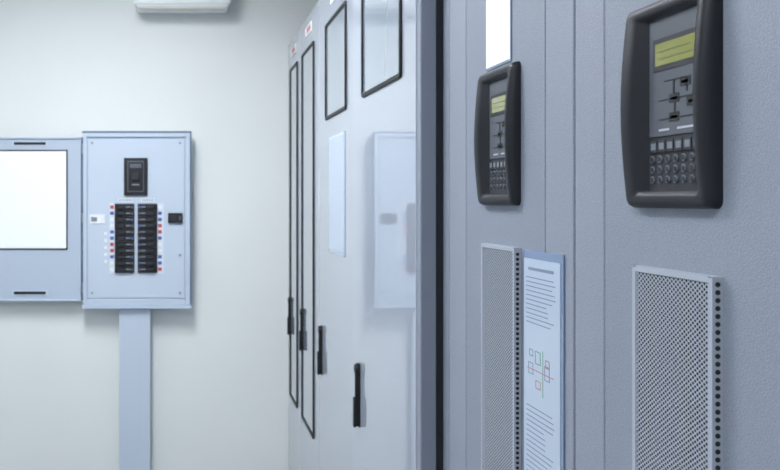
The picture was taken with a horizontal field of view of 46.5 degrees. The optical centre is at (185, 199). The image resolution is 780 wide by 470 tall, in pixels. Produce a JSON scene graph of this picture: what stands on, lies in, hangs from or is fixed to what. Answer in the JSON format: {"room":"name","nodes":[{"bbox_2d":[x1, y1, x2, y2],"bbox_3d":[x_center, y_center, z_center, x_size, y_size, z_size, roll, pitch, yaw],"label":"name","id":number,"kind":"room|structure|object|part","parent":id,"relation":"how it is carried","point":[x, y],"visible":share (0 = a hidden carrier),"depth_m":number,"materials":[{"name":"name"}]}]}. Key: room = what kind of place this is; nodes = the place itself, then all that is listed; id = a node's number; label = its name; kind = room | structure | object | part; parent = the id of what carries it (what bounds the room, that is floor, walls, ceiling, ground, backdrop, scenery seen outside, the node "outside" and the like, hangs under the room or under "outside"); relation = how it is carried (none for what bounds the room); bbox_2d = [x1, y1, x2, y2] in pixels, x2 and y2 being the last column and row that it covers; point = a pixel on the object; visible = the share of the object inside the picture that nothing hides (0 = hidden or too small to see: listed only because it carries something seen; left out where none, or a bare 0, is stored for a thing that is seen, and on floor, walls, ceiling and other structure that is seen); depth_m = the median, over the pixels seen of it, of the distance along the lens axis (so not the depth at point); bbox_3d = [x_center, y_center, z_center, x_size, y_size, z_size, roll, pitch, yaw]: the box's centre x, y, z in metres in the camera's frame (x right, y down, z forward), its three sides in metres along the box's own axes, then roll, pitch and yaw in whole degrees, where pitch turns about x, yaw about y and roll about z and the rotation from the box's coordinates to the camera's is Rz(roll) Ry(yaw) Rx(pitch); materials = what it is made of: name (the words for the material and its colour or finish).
{"room":"electrical room","nodes":[
{"label":"electrical room","id":0,"kind":"room"},
{"bbox_2d":[0,0,318,469],"bbox_3d":[-0.340,0.120,4.550,3.720,3.000,0.100,0,0,0],"label":"wall","id":1,"kind":"structure","parent":0,"point":[219,365],"depth_m":4.50,"materials":[{"name":"paint"}]},
{"bbox_2d":[0,131,191,308],"bbox_3d":[-0.518,0.100,4.436,1.093,0.900,0.121,0,0,0],"label":"electrical panelboard","id":2,"kind":"object","parent":1,"relation":"attached to","point":[101,219],"visible":1,"depth_m":4.41,"materials":[{"name":"paint"}]},
{"bbox_3d":[-0.800,0.098,4.431,0.530,0.834,0.027,0,0,0],"label":"open door","id":3,"kind":"part","parent":2,"relation":"part of","materials":[{"name":"blue paint"}]},
{"bbox_2d":[119,309,149,469],"bbox_3d":[-0.261,1.086,4.454,0.166,1.066,0.067,0,0,0],"label":"duct","id":4,"kind":"object","parent":1,"relation":"attached to","point":[134,324],"visible":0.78,"depth_m":4.42,"materials":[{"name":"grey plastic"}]},
{"bbox_2d":[133,0,230,12],"bbox_3d":[-0.020,-1.099,4.409,0.484,0.282,0.176,0,0,0],"label":"air conditioner","id":5,"kind":"object","parent":1,"relation":"attached to","point":[142,6],"visible":1,"depth_m":4.33,"materials":[{"name":"white plastic"}]},
{"bbox_3d":[-0.340,1.670,1.150,3.720,0.100,6.900,0,0,0],"label":"floor","id":6,"kind":"structure","parent":0,"visible":0},
{"bbox_2d":[287,29,299,469],"bbox_3d":[0.930,0.410,4.266,0.839,2.420,0.458,0,0,0],"label":"tall cabinet","id":7,"kind":"object","parent":6,"relation":"on","point":[293,319],"visible":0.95,"depth_m":4.25,"materials":[{"name":"grey metal"}]},
{"bbox_3d":[0.520,0.584,4.380,0.019,0.192,0.026,0,0,0],"label":"lever handle","id":8,"kind":"part","parent":7,"relation":"part of","materials":[{"name":"black plastic"}]},
{"bbox_2d":[299,1,318,469],"bbox_3d":[0.930,0.410,3.748,0.839,2.420,0.571,0,0,0],"label":"tall cabinet","id":9,"kind":"object","parent":6,"relation":"on","point":[309,31],"visible":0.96,"depth_m":3.72,"materials":[{"name":"grey metal"}]},
{"bbox_3d":[0.520,0.584,3.920,0.019,0.192,0.026,0,0,0],"label":"lever handle","id":10,"kind":"part","parent":9,"relation":"part of","materials":[{"name":"black plastic"}]},
{"bbox_2d":[317,0,352,469],"bbox_3d":[0.930,0.410,3.083,0.839,2.420,0.750,0,0,0],"label":"tall cabinet","id":11,"kind":"object","parent":6,"relation":"on","point":[335,328],"visible":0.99,"depth_m":3.08,"materials":[{"name":"grey metal"}]},
{"bbox_3d":[0.520,0.584,3.380,0.019,0.192,0.026,0,0,0],"label":"lever handle","id":12,"kind":"part","parent":11,"relation":"part of","materials":[{"name":"black plastic"}]},
{"bbox_2d":[353,0,442,469],"bbox_3d":[0.925,0.410,2.334,0.849,2.420,0.740,0,0,0],"label":"tall cabinet","id":13,"kind":"object","parent":6,"relation":"on","point":[398,44],"visible":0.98,"depth_m":2.16,"materials":[{"name":"grey metal"}]},
{"bbox_3d":[0.511,0.584,2.600,0.019,0.192,0.026,0,0,0],"label":"lever handle","id":14,"kind":"part","parent":13,"relation":"part of","materials":[{"name":"black plastic"}]},
{"bbox_2d":[443,0,575,469],"bbox_3d":[0.954,0.470,1.629,0.795,2.300,0.663,0,0,0],"label":"tall cabinet","id":15,"kind":"object","parent":6,"relation":"on","point":[543,31],"depth_m":1.59,"materials":[{"name":"grey metal"}]},
{"bbox_3d":[0.568,-0.116,1.595,0.024,0.252,0.184,0,0,0],"label":"control display panel","id":16,"kind":"part","parent":15,"relation":"part of","materials":[{"name":"black plastic"}]},
{"bbox_2d":[486,0,511,70],"bbox_3d":[0.579,-0.399,1.608,0.003,0.302,0.128,0,0,0],"label":"paper notice","id":17,"kind":"object","parent":15,"relation":"attached to","point":[498,12],"visible":1,"depth_m":1.60,"materials":[{"name":"white paper"}]},
{"bbox_2d":[481,243,520,469],"bbox_3d":[0.574,0.351,1.587,0.012,0.537,0.168,0,0,0],"label":"ventilation grille","id":18,"kind":"object","parent":15,"relation":"attached to","point":[500,264],"visible":1,"depth_m":1.58,"materials":[{"name":"silver metal"}]},
{"bbox_3d":[0.588,0.421,1.600,0.016,2.178,0.394,0,0,0],"label":"door","id":19,"kind":"part","parent":15,"relation":"part of","materials":[{"name":"grey metal"}]},
{"bbox_2d":[523,249,564,469],"bbox_3d":[0.578,0.312,1.407,0.004,0.456,0.157,0,0,0],"label":"instruction sheet","id":20,"kind":"object","parent":15,"relation":"attached to","point":[543,272],"visible":1,"depth_m":1.40,"materials":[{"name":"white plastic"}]},
{"bbox_2d":[576,0,779,469],"bbox_3d":[0.954,0.470,0.993,0.795,2.300,0.606,0,0,0],"label":"tall cabinet","id":21,"kind":"object","parent":6,"relation":"on","point":[738,242],"depth_m":1.01,"materials":[{"name":"grey metal"}]},
{"bbox_3d":[0.568,-0.116,1.029,0.024,0.252,0.184,0,0,0],"label":"control display panel","id":22,"kind":"part","parent":21,"relation":"part of","materials":[{"name":"black plastic"}]},
{"bbox_2d":[632,265,722,469],"bbox_3d":[0.574,0.311,1.021,0.012,0.457,0.168,0,0,0],"label":"ventilation grille","id":23,"kind":"object","parent":21,"relation":"attached to","point":[677,316],"visible":1,"depth_m":1.01,"materials":[{"name":"silver metal"}]}
]}

